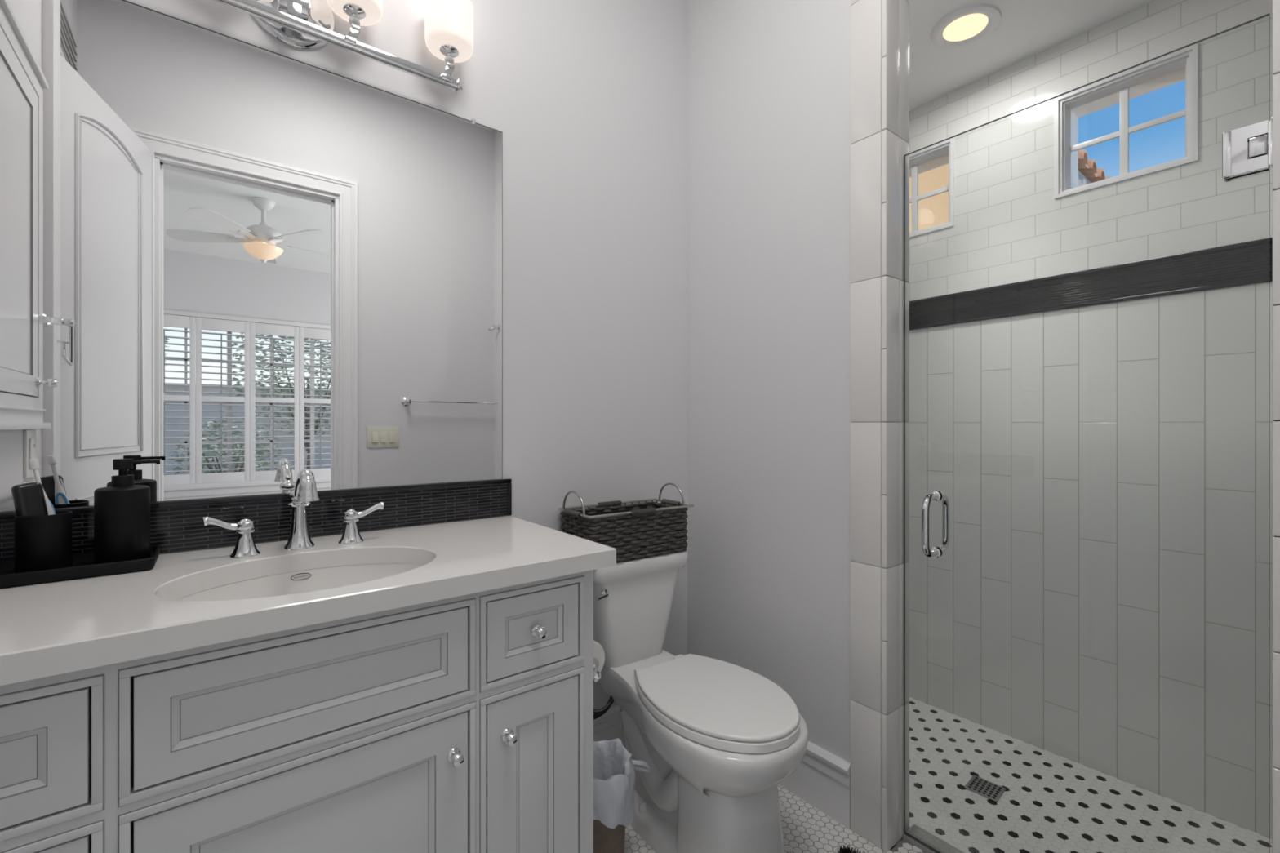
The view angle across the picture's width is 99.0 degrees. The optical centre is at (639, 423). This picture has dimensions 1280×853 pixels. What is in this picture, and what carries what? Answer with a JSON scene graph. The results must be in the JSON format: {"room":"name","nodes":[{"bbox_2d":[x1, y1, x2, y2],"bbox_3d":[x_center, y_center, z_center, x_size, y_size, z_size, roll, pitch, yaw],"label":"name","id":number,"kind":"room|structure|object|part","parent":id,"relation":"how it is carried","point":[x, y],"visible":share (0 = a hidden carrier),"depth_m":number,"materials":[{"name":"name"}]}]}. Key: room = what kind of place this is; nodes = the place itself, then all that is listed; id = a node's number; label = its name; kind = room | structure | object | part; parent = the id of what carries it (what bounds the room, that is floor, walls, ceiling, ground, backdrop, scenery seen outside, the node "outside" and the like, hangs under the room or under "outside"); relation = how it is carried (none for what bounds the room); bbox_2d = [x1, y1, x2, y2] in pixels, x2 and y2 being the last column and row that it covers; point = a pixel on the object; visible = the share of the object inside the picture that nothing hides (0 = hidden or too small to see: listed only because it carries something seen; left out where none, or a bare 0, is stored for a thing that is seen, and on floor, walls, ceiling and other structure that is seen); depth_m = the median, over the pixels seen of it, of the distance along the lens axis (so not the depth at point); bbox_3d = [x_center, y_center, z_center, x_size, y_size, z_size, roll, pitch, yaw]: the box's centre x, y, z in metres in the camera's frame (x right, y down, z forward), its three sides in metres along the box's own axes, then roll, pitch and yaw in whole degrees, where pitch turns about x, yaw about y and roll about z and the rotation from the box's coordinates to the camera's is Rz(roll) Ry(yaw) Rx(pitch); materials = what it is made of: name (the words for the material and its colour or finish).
{"room":"bathroom","nodes":[
{"label":"bathroom","id":0,"kind":"room"},
{"bbox_2d":[4,0,687,709],"bbox_3d":[-0.622,-0.372,1.589,2.177,3.085,0.140,0,0,-38],"label":"wall","id":1,"kind":"structure","parent":0,"point":[588,99],"depth_m":1.83,"materials":[{"name":"white paint"}]},
{"bbox_2d":[0,0,502,511],"bbox_3d":[-0.838,-0.364,1.325,1.070,1.060,0.010,0,0,-38],"label":"wall mirror","id":2,"kind":"object","parent":1,"relation":"attached to","point":[242,268],"visible":0.99,"depth_m":1.25,"materials":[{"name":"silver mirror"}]},
{"bbox_2d":[0,478,511,560],"bbox_3d":[-0.823,0.223,1.333,1.089,0.112,0.015,0,0,-38],"label":"backsplash","id":3,"kind":"structure","parent":1,"relation":"attached to","point":[175,526],"depth_m":1.31,"materials":[{"name":"black tile"}]},
{"bbox_3d":[-0.823,0.223,1.333,1.089,0.112,0.015,0,0,-38],"label":"pencil trim","id":4,"kind":"part","parent":3,"relation":"part of","materials":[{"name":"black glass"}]},
{"bbox_2d":[213,0,473,93],"bbox_3d":[-0.798,-1.030,1.279,0.826,0.233,0.130,0,0,-38],"label":"vanity light","id":5,"kind":"object","parent":1,"relation":"attached to","point":[299,24],"visible":1,"depth_m":1.36,"materials":[{"name":"silver metal"}]},
{"bbox_3d":[-0.820,-0.977,1.293,0.060,0.087,0.059,0,0,-38],"label":"arm","id":6,"kind":"part","parent":5,"relation":"part of","materials":[{"name":"silver metal"}]},
{"bbox_3d":[-0.836,-1.008,1.313,0.188,0.188,0.030,0,0,-38],"label":"wall plate","id":7,"kind":"part","parent":5,"relation":"part of","materials":[{"name":"silver metal"}]},
{"bbox_3d":[-0.710,-0.956,1.347,0.035,0.054,0.026,0,0,-38],"label":"socket arm","id":8,"kind":"part","parent":5,"relation":"part of","materials":[{"name":"silver metal"}]},
{"bbox_3d":[-0.705,-1.084,1.349,0.125,0.126,0.125,0,0,-38],"label":"lamp shade","id":9,"kind":"part","parent":5,"relation":"part of","materials":[{"name":"white glass"}]},
{"bbox_3d":[-0.526,-0.956,1.491,0.035,0.054,0.026,0,0,-38],"label":"socket arm","id":10,"kind":"part","parent":5,"relation":"part of","materials":[{"name":"silver metal"}]},
{"bbox_3d":[-0.520,-1.084,1.493,0.125,0.126,0.125,0,0,-38],"label":"lamp shade","id":11,"kind":"part","parent":5,"relation":"part of","materials":[{"name":"white glass"}]},
{"bbox_2d":[593,704,624,746],"bbox_3d":[-0.118,1.077,1.879,0.784,0.185,0.023,0,0,-38],"label":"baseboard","id":12,"kind":"structure","parent":1,"relation":"attached to","point":[608,726],"depth_m":1.89,"materials":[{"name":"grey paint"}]},
{"bbox_2d":[687,0,850,763],"bbox_3d":[0.804,-0.372,1.433,0.117,3.085,1.862,0,0,-38],"label":"wall","id":13,"kind":"structure","parent":0,"point":[769,81],"depth_m":1.80,"materials":[{"name":"white paint"}]},
{"bbox_2d":[777,741,850,829],"bbox_3d":[0.390,1.077,1.849,0.023,0.185,0.696,0,0,-38],"label":"baseboard","id":14,"kind":"structure","parent":13,"relation":"attached to","point":[822,780],"depth_m":1.64,"materials":[{"name":"white wood"}]},
{"bbox_2d":[850,0,1279,852],"bbox_3d":[0.968,-0.372,1.214,0.128,3.085,1.014,0,0,-38],"label":"trim","id":15,"kind":"structure","parent":13,"relation":"attached to","point":[880,28],"depth_m":1.52,"materials":[{"name":"white tile"}]},
{"bbox_2d":[903,13,1272,852],"bbox_3d":[0.958,0.198,1.275,0.141,1.912,0.684,0,0,-38],"label":"shower door","id":16,"kind":"structure","parent":13,"relation":"attached to","point":[1254,142],"depth_m":1.04,"materials":[{"name":"clear glass"}]},
{"bbox_3d":[0.800,0.271,1.478,0.141,0.181,0.029,0,0,-38],"label":"pull handle","id":17,"kind":"part","parent":16,"relation":"part of","materials":[{"name":"silver metal"}]},
{"bbox_2d":[623,784,925,852],"bbox_3d":[0.059,1.200,0.786,2.018,0.060,1.963,0,0,-38],"label":"floor","id":18,"kind":"structure","parent":0,"point":[806,828],"depth_m":1.55,"materials":[{"name":"grey tile"}]},
{"bbox_2d":[0,569,593,852],"bbox_3d":[-0.673,0.745,1.100,1.051,0.851,0.565,0,0,-38],"label":"vanity cabinet","id":19,"kind":"object","parent":18,"relation":"on","point":[464,723],"visible":0.99,"depth_m":0.91,"materials":[{"name":"white wood"}]},
{"bbox_3d":[-0.825,0.430,0.674,0.208,0.152,0.020,0,0,-38],"label":"drawer","id":20,"kind":"part","parent":19,"relation":"part of","materials":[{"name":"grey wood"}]},
{"bbox_3d":[-0.825,0.610,0.674,0.208,0.117,0.020,0,0,-38],"label":"drawer","id":21,"kind":"part","parent":19,"relation":"part of","materials":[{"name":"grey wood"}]},
{"bbox_3d":[-0.522,0.431,0.911,0.472,0.157,0.020,0,0,-38],"label":"drawer","id":22,"kind":"part","parent":19,"relation":"part of","materials":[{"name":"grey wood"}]},
{"bbox_3d":[-0.522,0.804,0.911,0.472,0.504,0.020,0,0,-38],"label":"door","id":23,"kind":"part","parent":19,"relation":"part of","materials":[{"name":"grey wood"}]},
{"bbox_2d":[0,515,616,685],"bbox_3d":[-0.658,0.299,1.115,1.094,0.038,0.562,0,0,-38],"label":"countertop","id":24,"kind":"structure","parent":19,"relation":"on","point":[50,628],"depth_m":0.95,"materials":[{"name":"white stone"}]},
{"bbox_2d":[0,545,159,588],"bbox_3d":[-1.079,0.268,1.018,0.272,0.024,0.147,0,0,-38],"label":"tray","id":25,"kind":"object","parent":24,"relation":"on","point":[83,566],"visible":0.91,"depth_m":1.00,"materials":[{"name":"black plastic"}]},
{"bbox_2d":[14,510,72,573],"bbox_3d":[-1.098,0.219,1.008,0.072,0.108,0.072,0,0,-38],"label":"tumbler","id":26,"kind":"object","parent":25,"relation":"on","point":[42,543],"visible":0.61,"depth_m":0.98,"materials":[{"name":"black plastic"}]},
{"bbox_2d":[11,481,49,516],"bbox_3d":[-1.106,0.187,0.999,0.057,0.163,0.030,0,0,-38],"label":"beard trimmer","id":27,"kind":"object","parent":26,"relation":"in","point":[29,500],"visible":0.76,"depth_m":0.99,"materials":[{"name":"black plastic"}]},
{"bbox_2d":[29,458,55,515],"bbox_3d":[-1.107,0.166,1.023,0.047,0.205,0.022,0,0,-38],"label":"toothbrush","id":28,"kind":"object","parent":26,"relation":"in","point":[34,464],"visible":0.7,"depth_m":1.01,"materials":[{"name":"white plastic"}]},
{"bbox_3d":[-1.106,0.176,1.024,0.043,0.185,0.022,0,0,-38],"label":"handle","id":29,"kind":"part","parent":28,"relation":"part of","materials":[{"name":"white plastic"}]},
{"bbox_2d":[93,458,159,564],"bbox_3d":[-1.021,0.172,1.081,0.081,0.204,0.083,0,0,6],"label":"soap dispenser","id":30,"kind":"object","parent":25,"relation":"on","point":[122,509],"visible":0.91,"depth_m":1.05,"materials":[{"name":"black plastic"}]},
{"bbox_2d":[93,484,150,564],"bbox_3d":[-1.022,0.198,1.080,0.081,0.152,0.081,0,0,-38],"label":"bottle","id":31,"kind":"object","parent":30,"relation":"attached to","point":[122,513],"depth_m":1.05,"materials":[{"name":"black plastic"}]},
{"bbox_2d":[202,468,384,559],"bbox_3d":[-0.729,0.187,1.185,0.343,0.186,0.188,0,0,-38],"label":"faucet","id":32,"kind":"object","parent":24,"relation":"on","point":[305,491],"visible":1,"depth_m":1.21,"materials":[{"name":"silver metal"}]},
{"bbox_3d":[-0.855,0.207,1.139,0.087,0.036,0.033,0,0,-38],"label":"lever","id":33,"kind":"part","parent":32,"relation":"part of","materials":[{"name":"silver metal"}]},
{"bbox_3d":[-0.834,0.252,1.155,0.054,0.057,0.054,0,0,-38],"label":"handle","id":34,"kind":"part","parent":32,"relation":"part of","materials":[{"name":"silver metal"}]},
{"bbox_3d":[-0.725,0.134,1.177,0.026,0.080,0.154,0,0,-38],"label":"spout","id":35,"kind":"part","parent":32,"relation":"part of","materials":[{"name":"silver metal"}]},
{"bbox_3d":[-0.679,0.252,1.284,0.054,0.057,0.054,0,0,-38],"label":"handle","id":36,"kind":"part","parent":32,"relation":"part of","materials":[{"name":"silver metal"}]},
{"bbox_3d":[-0.657,0.207,1.301,0.087,0.036,0.033,0,0,-38],"label":"lever","id":37,"kind":"part","parent":32,"relation":"part of","materials":[{"name":"silver metal"}]},
{"bbox_2d":[177,563,422,600],"bbox_3d":[-0.633,0.386,1.056,0.483,0.135,0.350,0,0,-38],"label":"sink","id":38,"kind":"object","parent":24,"relation":"in","point":[326,578],"visible":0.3,"depth_m":1.19,"materials":[{"name":"white ceramic"}]},
{"bbox_3d":[-0.342,0.625,1.019,0.027,0.027,0.030,0,0,-38],"label":"knob","id":39,"kind":"part","parent":19,"relation":"part of","materials":[{"name":"silver metal"}]},
{"bbox_3d":[-0.258,0.625,1.086,0.027,0.027,0.030,0,0,-38],"label":"knob","id":40,"kind":"part","parent":19,"relation":"part of","materials":[{"name":"silver metal"}]},
{"bbox_3d":[-0.223,0.429,1.144,0.208,0.156,0.020,0,0,-38],"label":"drawer","id":41,"kind":"part","parent":19,"relation":"part of","materials":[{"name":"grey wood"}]},
{"bbox_3d":[-0.223,0.804,1.144,0.208,0.504,0.020,0,0,-38],"label":"door","id":42,"kind":"part","parent":19,"relation":"part of","materials":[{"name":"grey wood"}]},
{"bbox_3d":[-0.205,0.429,1.126,0.027,0.027,0.030,0,0,-38],"label":"knob","id":43,"kind":"part","parent":19,"relation":"part of","materials":[{"name":"silver metal"}]},
{"bbox_2d":[593,657,600,682],"bbox_3d":[-0.163,0.604,1.369,0.084,0.066,0.152,0,0,-38],"label":"toilet paper holder","id":44,"kind":"object","parent":19,"relation":"attached to","point":[597,675],"visible":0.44,"depth_m":1.34,"materials":[{"name":"silver metal"}]},
{"bbox_2d":[593,640,604,672],"bbox_3d":[-0.159,0.589,1.386,0.103,0.103,0.100,0,0,-38],"label":"toilet paper roll","id":45,"kind":"object","parent":44,"relation":"on","point":[598,651],"visible":0.12,"depth_m":1.37,"materials":[{"name":"white paper"}]},
{"bbox_2d":[593,738,651,852],"bbox_3d":[-0.117,1.017,1.434,0.218,0.305,0.224,0,0,27],"label":"waste bin","id":46,"kind":"object","parent":18,"relation":"on","point":[614,774],"visible":0.63,"depth_m":1.37,"materials":[{"name":"white plastic"}]},
{"bbox_2d":[593,550,808,852],"bbox_3d":[0.109,0.797,1.570,0.420,0.745,0.762,0,0,-36],"label":"toilet","id":47,"kind":"object","parent":18,"relation":"on","point":[717,738],"visible":0.88,"depth_m":1.44,"materials":[{"name":"white ceramic"}]},
{"bbox_3d":[-0.110,0.515,1.640,0.050,0.028,0.026,0,0,-35],"label":"flush lever","id":48,"kind":"part","parent":47,"relation":"part of","materials":[{"name":"silver metal"}]},
{"bbox_2d":[558,482,693,563],"bbox_3d":[-0.045,0.315,1.799,0.412,0.219,0.215,0,0,-35],"label":"wicker basket","id":49,"kind":"object","parent":47,"relation":"on","point":[637,531],"visible":0.87,"depth_m":1.73,"materials":[{"name":"grey wicker"}]},
{"bbox_3d":[-0.205,0.240,1.685,0.008,0.070,0.139,0,0,-36],"label":"loop handle","id":50,"kind":"part","parent":49,"relation":"part of","materials":[{"name":"silver metal"}]},
{"bbox_3d":[0.109,0.240,1.909,0.008,0.070,0.139,0,0,-36],"label":"loop handle","id":51,"kind":"part","parent":49,"relation":"part of","materials":[{"name":"silver metal"}]},
{"bbox_3d":[-0.044,0.619,1.813,0.352,0.298,0.179,0,0,-35],"label":"tank","id":52,"kind":"part","parent":47,"relation":"part of","materials":[{"name":"white ceramic"}]},
{"bbox_3d":[-0.040,0.454,1.808,0.386,0.057,0.201,0,0,-35],"label":"tank lid","id":53,"kind":"part","parent":47,"relation":"part of","materials":[{"name":"white ceramic"}]},
{"bbox_3d":[0.207,0.727,1.472,0.350,0.012,0.469,0,0,-35],"label":"lid","id":54,"kind":"part","parent":47,"relation":"part of","materials":[{"name":"white plastic"}]},
{"bbox_3d":[0.207,0.747,1.472,0.353,0.023,0.473,0,0,-35],"label":"seat","id":55,"kind":"part","parent":47,"relation":"part of","materials":[{"name":"white plastic"}]},
{"bbox_2d":[836,844,865,852],"bbox_3d":[0.499,1.151,1.070,0.475,0.036,0.711,0,0,41],"label":"bath mat","id":56,"kind":"object","parent":18,"relation":"on","point":[844,850],"visible":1,"depth_m":1.46,"materials":[{"name":"black fabric"}]},
{"bbox_2d":[889,839,902,850],"bbox_3d":[0.326,1.308,1.126,3.300,0.165,2.227,0,0,-38],"label":"floor","id":57,"kind":"structure","parent":0,"point":[891,849],"depth_m":1.59,"materials":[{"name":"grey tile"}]},
{"bbox_2d":[902,824,964,852],"bbox_3d":[0.978,1.189,1.293,0.067,0.062,0.685,0,0,-38],"label":"trim","id":58,"kind":"structure","parent":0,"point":[917,832],"depth_m":1.52,"materials":[{"name":"grey stone"}]},
{"bbox_2d":[908,0,1155,111],"bbox_3d":[1.214,-1.390,1.754,0.927,0.100,1.570,0,0,-38],"label":"ceiling","id":59,"kind":"structure","parent":0,"point":[1025,28],"depth_m":1.88,"materials":[{"name":"white paint"}]},
{"bbox_2d":[930,3,1001,48],"bbox_3d":[1.097,-1.335,1.844,0.204,0.011,0.204,0,0,-38],"label":"recessed light","id":60,"kind":"object","parent":59,"relation":"in","point":[967,25],"visible":1,"depth_m":1.83,"materials":[{"name":"white plastic"}]},
{"bbox_2d":[901,697,1272,852],"bbox_3d":[1.170,1.200,1.711,0.767,0.060,1.470,0,0,-38],"label":"floor","id":61,"kind":"structure","parent":0,"point":[1050,802],"depth_m":1.68,"materials":[{"name":"grey tile"}]},
{"bbox_2d":[964,775,1005,802],"bbox_3d":[1.106,1.168,1.752,0.092,0.004,0.092,0,0,-42],"label":"shower drain","id":62,"kind":"object","parent":61,"relation":"on","point":[989,790],"visible":1,"depth_m":1.75,"materials":[{"name":"silver metal"}]},
{"bbox_2d":[908,0,1274,839],"bbox_3d":[1.518,-0.110,1.992,0.158,2.660,1.570,0,0,-38],"label":"wall","id":63,"kind":"structure","parent":0,"point":[1089,370],"depth_m":1.83,"materials":[{"name":"tile"}]},
{"bbox_2d":[909,137,954,237],"bbox_3d":[1.207,-0.975,2.383,0.146,0.355,0.358,0,0,-38],"label":"window","id":64,"kind":"structure","parent":63,"relation":"in","point":[941,153],"depth_m":2.30,"materials":[{"name":"white wood"}]},
{"bbox_3d":[1.462,-0.463,1.948,0.018,0.124,1.530,0,0,-38],"label":"pencil trim","id":65,"kind":"part","parent":63,"relation":"part of","materials":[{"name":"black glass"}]},
{"bbox_2d":[1053,43,1198,199],"bbox_3d":[1.633,-0.975,1.838,0.146,0.355,0.358,0,0,-38],"label":"window","id":66,"kind":"structure","parent":63,"relation":"in","point":[1182,64],"depth_m":1.82,"materials":[{"name":"white wood"}]},
{"label":"outside","id":67,"kind":"structure","parent":0,"visible":0},
{"bbox_3d":[3.595,1.380,0.271,22.000,0.180,28.000,0,0,-38],"label":"ground","id":68,"kind":"structure","parent":67,"visible":0},
{"bbox_2d":[909,149,1111,232],"bbox_3d":[3.164,-0.652,6.387,7.562,3.883,3.830,0,0,-38],"label":"neighbouring house","id":69,"kind":"structure","parent":68,"relation":"on","point":[933,211],"depth_m":3.14,"materials":[{"name":"beige paint"}]}
]}

